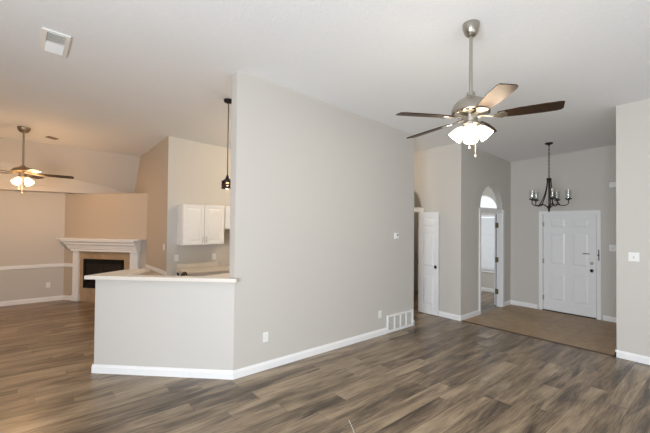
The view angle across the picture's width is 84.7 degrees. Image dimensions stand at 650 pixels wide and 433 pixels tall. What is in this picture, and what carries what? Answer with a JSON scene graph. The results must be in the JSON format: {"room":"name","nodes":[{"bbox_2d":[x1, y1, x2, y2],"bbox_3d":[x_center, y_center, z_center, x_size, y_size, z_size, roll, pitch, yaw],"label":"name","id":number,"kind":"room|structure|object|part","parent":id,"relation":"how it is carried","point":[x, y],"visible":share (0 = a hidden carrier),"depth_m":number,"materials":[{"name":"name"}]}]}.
{"room":"empty living room","nodes":[
{"label":"empty living room","id":0,"kind":"room"},
{"bbox_2d":[0,190,66,301],"bbox_3d":[-7.012,0.659,7.300,5.359,2.420,0.100,1,-1,-40],"label":"wall","id":1,"kind":"structure","parent":0,"point":[31,223],"depth_m":7.75,"materials":[{"name":"beige paint"}]},
{"bbox_2d":[0,295,62,305],"bbox_3d":[-7.447,1.808,6.847,3.950,0.100,0.016,1,-1,-40],"label":"baseboard","id":2,"kind":"structure","parent":1,"relation":"attached to","point":[51,298],"depth_m":7.74,"materials":[{"name":"white paint"}]},
{"bbox_2d":[0,263,62,269],"bbox_3d":[-7.442,1.065,6.853,3.940,0.075,0.022,1,-1,-40],"label":"chair rail","id":3,"kind":"object","parent":1,"relation":"attached to","point":[57,264],"visible":1,"depth_m":7.73,"materials":[{"name":"white paint"}]},
{"bbox_2d":[0,137,139,193],"bbox_3d":[-6.623,-1.191,6.999,5.500,1.276,1.083,1,-1,-40],"label":"ceiling","id":4,"kind":"structure","parent":0,"point":[93,171],"depth_m":7.76,"materials":[{"name":"beige paint"}]},
{"bbox_2d":[63,193,146,295],"bbox_3d":[-4.914,0.693,7.940,1.329,2.412,1.636,1,-1,-40],"label":"wall","id":5,"kind":"structure","parent":0,"point":[112,215],"depth_m":7.95,"materials":[{"name":"beige paint"}]},
{"bbox_2d":[63,295,70,299],"bbox_3d":[-5.811,1.843,8.081,0.289,0.100,0.016,0,-1,10],"label":"baseboard","id":6,"kind":"structure","parent":5,"relation":"attached to","point":[65,297],"depth_m":8.08,"materials":[{"name":"white paint"}]},
{"bbox_2d":[63,263,72,266],"bbox_3d":[-5.803,1.100,8.088,0.310,0.075,0.022,0,-1,11],"label":"chair rail","id":7,"kind":"object","parent":5,"relation":"attached to","point":[64,264],"visible":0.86,"depth_m":8.08,"materials":[{"name":"white paint"}]},
{"bbox_2d":[134,136,168,274],"bbox_3d":[-3.928,0.197,7.911,0.120,3.423,3.160,1,-1,-40],"label":"wall","id":8,"kind":"structure","parent":0,"point":[152,176],"depth_m":7.24,"materials":[{"name":"beige paint"}]},
{"bbox_2d":[145,264,165,274],"bbox_3d":[-3.422,1.067,7.179,0.022,0.070,1.409,1,-1,-40],"label":"chair rail","id":9,"kind":"object","parent":8,"relation":"attached to","point":[146,265],"visible":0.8,"depth_m":7.08,"materials":[{"name":"white paint"}]},
{"bbox_2d":[91,364,232,379],"bbox_3d":[-1.899,1.823,4.410,1.724,0.100,0.482,0,-1,5],"label":"baseboard","id":10,"kind":"structure","parent":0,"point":[96,368],"depth_m":4.17,"materials":[{"name":"white paint"}]},
{"bbox_2d":[94,274,233,369],"bbox_3d":[-1.882,1.315,4.463,1.707,1.117,0.543,0,-1,5],"label":"wall","id":11,"kind":"structure","parent":0,"point":[171,324],"depth_m":4.19,"materials":[{"name":"beige paint"}]},
{"bbox_2d":[84,268,236,282],"bbox_3d":[-1.898,0.734,4.508,1.837,0.044,0.744,0,-1,4],"label":"bar ledge","id":12,"kind":"object","parent":11,"relation":"on","point":[132,274],"visible":0.89,"depth_m":4.18,"materials":[{"name":"beige laminate"}]},
{"bbox_2d":[166,136,230,275],"bbox_3d":[-1.335,0.225,8.109,4.333,3.423,0.120,1,-1,-40],"label":"wall","id":13,"kind":"structure","parent":0,"point":[196,170],"depth_m":7.00,"materials":[{"name":"beige paint"}]},
{"bbox_2d":[177,262,217,268],"bbox_3d":[-2.502,0.955,7.020,0.810,0.084,0.020,1,-1,-40],"label":"backsplash","id":14,"kind":"structure","parent":13,"relation":"attached to","point":[204,264],"depth_m":6.99,"materials":[{"name":"beige laminate"}]},
{"bbox_2d":[177,204,223,244],"bbox_3d":[-2.389,0.157,6.902,0.810,0.760,0.356,1,-1,-40],"label":"upper cabinet","id":15,"kind":"object","parent":13,"relation":"attached to","point":[196,224],"visible":1,"depth_m":6.75,"materials":[{"name":"white paint"}]},
{"bbox_3d":[-2.455,0.153,6.668,0.393,0.740,0.021,1,-1,-40],"label":"door","id":16,"kind":"part","parent":15,"relation":"part of","materials":[{"name":"white paint"}]},
{"bbox_3d":[-2.149,0.160,6.928,0.393,0.740,0.021,1,-1,-40],"label":"door","id":17,"kind":"part","parent":15,"relation":"part of","materials":[{"name":"white paint"}]},
{"bbox_2d":[224,206,229,228],"bbox_3d":[-1.785,0.031,7.414,0.760,0.460,0.356,1,-1,-40],"label":"upper cabinet","id":18,"kind":"object","parent":13,"relation":"attached to","point":[226,208],"visible":0.06,"depth_m":7.09,"materials":[{"name":"white paint"}]},
{"bbox_2d":[229,70,414,369],"bbox_3d":[0.230,0.106,5.311,3.452,3.603,0.140,1,-1,-40],"label":"wall partition","id":19,"kind":"structure","parent":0,"point":[320,191],"depth_m":4.88,"materials":[{"name":"beige paint"}]},
{"bbox_2d":[263,332,267,341],"bbox_3d":[-0.730,1.484,4.390,0.075,0.120,0.008,1,-1,-40],"label":"wall outlet","id":20,"kind":"object","parent":19,"relation":"attached to","point":[265,334],"visible":1,"depth_m":4.38,"materials":[{"name":"white plastic"}]},
{"bbox_2d":[233,320,414,379],"bbox_3d":[0.222,1.857,5.280,3.474,0.100,0.156,1,-1,-40],"label":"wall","id":21,"kind":"structure","parent":19,"relation":"attached to","point":[266,365],"depth_m":4.75,"materials":[{"name":"white paint"}]},
{"bbox_2d":[394,233,398,238],"bbox_3d":[1.210,0.328,6.030,0.090,0.100,0.028,1,-1,-40],"label":"thermostat","id":22,"kind":"object","parent":19,"relation":"attached to","point":[396,235],"visible":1,"depth_m":6.01,"materials":[{"name":"white plastic"}]},
{"bbox_2d":[387,309,413,332],"bbox_3d":[1.292,1.784,6.090,0.713,0.288,0.022,1,-1,-40],"label":"air vent","id":23,"kind":"object","parent":19,"relation":"in","point":[398,321],"visible":1,"depth_m":6.07,"materials":[{"name":"white metal"}]},
{"bbox_2d":[0,0,649,161],"bbox_3d":[0.220,-1.699,5.125,13.500,1.447,12.116,1,-1,-40],"label":"ceiling","id":24,"kind":"structure","parent":0,"point":[134,75],"depth_m":4.00,"materials":[{"name":"paint"}]},
{"bbox_2d":[0,126,73,193],"bbox_3d":[-5.351,-0.995,6.395,1.408,1.201,1.441,1,-1,-40],"label":"ceiling fan","id":25,"kind":"object","parent":24,"relation":"hanging from","point":[23,171],"visible":1,"depth_m":6.33,"materials":[{"name":"silver metal"}]},
{"bbox_3d":[-5.404,-0.641,6.267,0.132,0.125,0.132,0,-42,5],"label":"lamp shade","id":26,"kind":"part","parent":25,"relation":"part of","materials":[{"name":"white glass"}]},
{"bbox_3d":[-5.297,-0.639,6.358,0.132,0.125,0.132,-41,-4,3],"label":"lamp shade","id":27,"kind":"part","parent":25,"relation":"part of","materials":[{"name":"white glass"}]},
{"bbox_3d":[-5.003,-0.769,6.086,0.535,0.008,0.150,0,-13,36],"label":"blade","id":28,"kind":"part","parent":25,"relation":"part of","materials":[{"name":"brown wood"}]},
{"bbox_3d":[-5.546,-0.759,6.826,0.150,0.008,0.535,-9,2,-18],"label":"blade","id":29,"kind":"part","parent":25,"relation":"part of","materials":[{"name":"brown wood"}]},
{"bbox_3d":[-5.006,-0.751,6.653,0.535,0.008,0.150,3,-13,-36],"label":"blade","id":30,"kind":"part","parent":25,"relation":"part of","materials":[{"name":"brown wood"}]},
{"bbox_2d":[40,27,70,56],"bbox_3d":[-2.783,-1.785,3.676,0.225,0.057,0.491,1,-1,-40],"label":"ceiling vent","id":31,"kind":"object","parent":24,"relation":"in","point":[54,42],"visible":1,"depth_m":3.65,"materials":[{"name":"white plastic"}]},
{"bbox_2d":[221,98,231,189],"bbox_3d":[-1.365,-1.015,5.012,0.163,1.258,0.164,1,-1,-40],"label":"pendant lamp","id":32,"kind":"object","parent":24,"relation":"hanging from","point":[226,182],"visible":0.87,"depth_m":4.97,"materials":[{"name":"brown metal"}]},
{"bbox_3d":[-1.364,-1.067,5.013,0.013,1.069,0.012,1,-1,-40],"label":"rod","id":33,"kind":"part","parent":32,"relation":"part of","materials":[{"name":"brown metal"}]},
{"bbox_2d":[396,19,564,157],"bbox_3d":[1.311,-1.138,3.282,1.407,1.238,1.388,1,-1,-40],"label":"ceiling fan","id":34,"kind":"object","parent":24,"relation":"hanging from","point":[471,107],"visible":1,"depth_m":3.15,"materials":[{"name":"silver metal"}]},
{"bbox_3d":[0.868,-0.882,3.105,0.520,0.008,0.150,-2,8,-16],"label":"blade","id":35,"kind":"part","parent":34,"relation":"part of","materials":[{"name":"brown wood"}]},
{"bbox_3d":[1.057,-0.863,3.630,0.150,0.008,0.520,-14,4,-34],"label":"blade","id":36,"kind":"part","parent":34,"relation":"part of","materials":[{"name":"brown wood"}]},
{"bbox_3d":[1.231,-0.764,3.274,0.132,0.125,0.132,44,14,17],"label":"lamp shade","id":37,"kind":"part","parent":34,"relation":"part of","materials":[{"name":"white glass"}]},
{"bbox_3d":[1.360,-0.762,3.328,0.132,0.125,0.132,0,40,22],"label":"lamp shade","id":38,"kind":"part","parent":34,"relation":"part of","materials":[{"name":"white glass"}]},
{"bbox_3d":[1.285,-0.765,3.145,0.132,0.125,0.132,0,-42,22],"label":"lamp shade","id":39,"kind":"part","parent":34,"relation":"part of","materials":[{"name":"white glass"}]},
{"bbox_3d":[1.414,-0.763,3.199,0.132,0.125,0.132,-43,-16,16],"label":"lamp shade","id":40,"kind":"part","parent":34,"relation":"part of","materials":[{"name":"white glass"}]},
{"bbox_3d":[1.615,-0.888,3.614,0.150,0.008,0.520,-18,-12,36],"label":"blade","id":41,"kind":"part","parent":34,"relation":"part of","materials":[{"name":"brown wood"}]},
{"bbox_3d":[1.309,-0.918,2.764,0.150,0.008,0.520,8,-3,2],"label":"blade","id":42,"kind":"part","parent":34,"relation":"part of","materials":[{"name":"brown wood"}]},
{"bbox_3d":[1.770,-0.922,3.079,0.520,0.008,0.150,-3,-14,20],"label":"blade","id":43,"kind":"part","parent":34,"relation":"part of","materials":[{"name":"brown wood"}]},
{"bbox_2d":[529,142,571,211],"bbox_3d":[4.204,-0.727,6.658,0.675,1.298,0.676,1,-1,-40],"label":"chandelier","id":44,"kind":"object","parent":24,"relation":"hanging from","point":[549,180],"visible":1,"depth_m":6.65,"materials":[{"name":"brown metal"}]},
{"bbox_3d":[4.022,-0.422,6.665,0.226,0.546,0.223,1,-1,-40],"label":"arm","id":45,"kind":"part","parent":44,"relation":"part of","materials":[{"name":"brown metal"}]},
{"bbox_3d":[4.186,-1.020,6.663,0.021,0.648,0.021,1,-1,3],"label":"chain","id":46,"kind":"part","parent":44,"relation":"part of","materials":[{"name":"brown metal"}]},
{"bbox_3d":[4.120,-0.423,6.507,0.017,0.547,0.309,0,-1,22],"label":"arm","id":47,"kind":"part","parent":44,"relation":"part of","materials":[{"name":"brown metal"}]},
{"bbox_3d":[4.301,-0.421,6.551,0.066,0.547,0.306,1,-1,-40],"label":"arm","id":48,"kind":"part","parent":44,"relation":"part of","materials":[{"name":"brown metal"}]},
{"bbox_2d":[0,290,649,432],"bbox_3d":[0.060,1.952,5.214,13.500,0.106,12.500,1,-1,-40],"label":"floor","id":49,"kind":"structure","parent":0,"point":[437,374],"depth_m":3.97,"materials":[{"name":"wood"}]},
{"bbox_2d":[56,237,145,301],"bbox_3d":[-4.934,1.189,7.811,2.062,1.415,0.236,0,-1,11],"label":"fireplace","id":50,"kind":"object","parent":49,"relation":"on","point":[91,256],"visible":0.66,"depth_m":7.88,"materials":[{"name":"white paint"}]},
{"bbox_3d":[-5.137,1.272,7.944,0.457,0.450,0.006,0,-1,11],"label":"glass door","id":51,"kind":"part","parent":50,"relation":"part of","materials":[{"name":"black glass"}]},
{"bbox_3d":[-4.937,0.622,7.829,1.842,0.220,0.221,0,-1,11],"label":"cornice","id":52,"kind":"part","parent":50,"relation":"part of","materials":[{"name":"white paint"}]},
{"bbox_2d":[56,237,145,240],"bbox_3d":[-4.927,0.496,7.822,2.062,0.029,0.236,0,-1,11],"label":"mantel shelf","id":53,"kind":"object","parent":50,"relation":"attached to","point":[65,238],"depth_m":7.76,"materials":[{"name":"white paint"}]},
{"bbox_3d":[-4.908,1.274,7.904,1.030,0.650,0.040,0,-1,11],"label":"insert frame","id":54,"kind":"part","parent":50,"relation":"part of","materials":[{"name":"black metal"}]},
{"bbox_3d":[-4.680,1.275,7.858,0.457,0.450,0.006,0,-1,11],"label":"glass door","id":55,"kind":"part","parent":50,"relation":"part of","materials":[{"name":"black glass"}]},
{"bbox_2d":[175,271,228,276],"bbox_3d":[-1.508,1.490,7.480,2.980,0.870,0.598,1,-1,-40],"label":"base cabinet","id":56,"kind":"object","parent":49,"relation":"on","point":[213,273],"visible":0.07,"depth_m":6.57,"materials":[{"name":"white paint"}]},
{"bbox_2d":[174,262,228,274],"bbox_3d":[-1.498,0.991,7.466,3.000,0.123,0.638,1,-1,-40],"label":"countertop","id":57,"kind":"structure","parent":56,"relation":"on","point":[204,267],"depth_m":6.82,"materials":[{"name":"beige laminate"}]},
{"bbox_2d":[461,320,614,356],"bbox_3d":[3.281,1.939,5.800,0.040,0.012,2.250,1,-1,-40],"label":"threshold","id":58,"kind":"object","parent":49,"relation":"on","point":[461,320],"visible":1,"depth_m":5.60,"materials":[{"name":"brown wood"}]},
{"bbox_2d":[543,309,596,318],"bbox_3d":[4.967,1.971,7.250,0.140,0.014,0.928,1,-1,-40],"label":"threshold","id":59,"kind":"object","parent":49,"relation":"on","point":[543,309],"visible":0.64,"depth_m":7.18,"materials":[{"name":"brown metal"}]},
{"bbox_2d":[414,191,420,290],"bbox_3d":[1.964,0.328,8.962,1.808,3.308,2.860,1,-1,-40],"label":"wall","id":60,"kind":"structure","parent":0,"point":[417,203],"depth_m":9.61,"materials":[{"name":"beige paint"}]},
{"bbox_2d":[414,142,463,315],"bbox_3d":[1.453,0.280,8.075,0.120,3.365,3.535,1,-1,-40],"label":"wall","id":61,"kind":"structure","parent":0,"point":[438,172],"depth_m":6.90,"materials":[{"name":"beige paint"}]},
{"bbox_2d":[414,207,423,211],"bbox_3d":[1.698,0.885,7.756,0.138,2.150,1.110,1,-1,-40],"label":"door frame","id":62,"kind":"structure","parent":61,"relation":"attached to","point":[416,209],"depth_m":7.41,"materials":[{"name":"white paint"}]},
{"bbox_2d":[417,212,438,315],"bbox_3d":[2.080,0.928,7.177,0.070,2.030,0.482,1,-1,-40],"label":"door","id":63,"kind":"structure","parent":61,"relation":"in","point":[428,224],"depth_m":7.13,"materials":[{"name":"white paint"}]},
{"bbox_2d":[439,311,460,320],"bbox_3d":[1.390,1.911,8.000,0.016,0.100,3.551,1,-1,-40],"label":"baseboard","id":64,"kind":"structure","parent":61,"relation":"attached to","point":[441,314],"depth_m":6.81,"materials":[{"name":"white paint"}]},
{"bbox_2d":[464,143,510,313],"bbox_3d":[3.807,0.299,7.832,3.158,3.365,0.120,1,-1,-40],"label":"wall","id":65,"kind":"structure","parent":0,"point":[482,171],"depth_m":7.12,"materials":[{"name":"beige paint"}]},
{"bbox_2d":[461,300,510,319],"bbox_3d":[3.374,1.921,7.363,2.188,0.100,0.016,1,-1,-40],"label":"baseboard","id":66,"kind":"structure","parent":65,"relation":"attached to","point":[475,313],"depth_m":6.93,"materials":[{"name":"white paint"}]},
{"bbox_2d":[481,186,496,288],"bbox_3d":[3.911,0.440,10.241,0.120,3.162,3.424,1,-1,-40],"label":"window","id":67,"kind":"structure","parent":65,"relation":"in","point":[487,279],"depth_m":9.58,"materials":[{"name":"beige paint"}]},
{"bbox_2d":[481,287,493,292],"bbox_3d":[3.844,1.969,10.173,0.016,0.100,3.424,1,-1,-40],"label":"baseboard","id":68,"kind":"structure","parent":67,"relation":"attached to","point":[482,288],"depth_m":9.56,"materials":[{"name":"white paint"}]},
{"bbox_2d":[481,215,494,270],"bbox_3d":[4.277,0.702,9.740,0.040,1.491,0.840,1,-1,-40],"label":"window blind","id":69,"kind":"object","parent":67,"relation":"attached to","point":[486,225],"visible":0.31,"depth_m":9.61,"materials":[{"name":"white plastic"}]},
{"bbox_2d":[481,195,496,272],"bbox_3d":[4.284,0.450,9.747,0.150,2.093,0.960,1,-1,-40],"label":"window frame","id":70,"kind":"structure","parent":67,"relation":"attached to","point":[489,271],"depth_m":9.60,"materials":[{"name":"white paint"}]},
{"bbox_2d":[479,207,503,314],"bbox_3d":[3.472,0.899,7.532,1.125,2.150,0.138,1,-1,-40],"label":"door frame","id":71,"kind":"structure","parent":65,"relation":"attached to","point":[500,213],"depth_m":7.81,"materials":[{"name":"white paint"}]},
{"bbox_2d":[494,214,498,304],"bbox_3d":[3.974,0.965,8.080,0.568,2.030,0.110,1,-1,-44],"label":"door","id":72,"kind":"structure","parent":65,"relation":"in","point":[496,223],"depth_m":7.96,"materials":[{"name":"white paint"}]},
{"bbox_2d":[511,145,615,319],"bbox_3d":[5.045,0.305,7.220,0.120,3.359,2.413,1,-1,-40],"label":"wall","id":73,"kind":"structure","parent":0,"point":[587,174],"depth_m":7.35,"materials":[{"name":"beige paint"}]},
{"bbox_2d":[539,210,600,319],"bbox_3d":[4.978,0.934,7.267,0.140,2.101,1.072,1,-1,-40],"label":"door frame","id":74,"kind":"structure","parent":73,"relation":"attached to","point":[597,212],"depth_m":6.99,"materials":[{"name":"white paint"}]},
{"bbox_2d":[543,214,598,317],"bbox_3d":[4.962,0.952,7.237,0.114,2.015,1.001,1,-1,-40],"label":"door","id":75,"kind":"structure","parent":73,"relation":"in","point":[569,240],"depth_m":7.22,"materials":[{"name":"white paint"}]},
{"bbox_2d":[609,245,615,250],"bbox_3d":[5.399,0.591,6.686,0.019,0.120,0.115,1,-1,-40],"label":"light switch","id":76,"kind":"object","parent":73,"relation":"attached to","point":[611,247],"visible":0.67,"depth_m":6.69,"materials":[{"name":"white plastic"}]},
{"bbox_2d":[609,182,615,187],"bbox_3d":[5.412,-0.596,6.687,0.040,0.100,0.120,1,-1,-40],"label":"door chime","id":77,"kind":"object","parent":73,"relation":"attached to","point":[611,184],"visible":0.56,"depth_m":6.68,"materials":[{"name":"white plastic"}]},
{"bbox_2d":[616,98,649,356],"bbox_3d":[5.175,0.096,3.704,0.120,3.668,3.363,1,-1,-40],"label":"wall","id":78,"kind":"structure","parent":0,"point":[632,119],"depth_m":4.81,"materials":[{"name":"beige paint"}]},
{"bbox_2d":[511,300,649,364],"bbox_3d":[5.195,1.905,5.210,2.193,0.100,5.656,1,-1,-40],"label":"baseboard","id":79,"kind":"structure","parent":78,"relation":"attached to","point":[619,354],"depth_m":4.88,"materials":[{"name":"white paint"}]},
{"bbox_2d":[628,252,639,261],"bbox_3d":[4.151,0.545,4.792,0.019,0.120,0.115,1,-1,-40],"label":"light switch","id":80,"kind":"object","parent":78,"relation":"attached to","point":[632,256],"visible":1,"depth_m":4.79,"materials":[{"name":"white plastic"}]}
]}

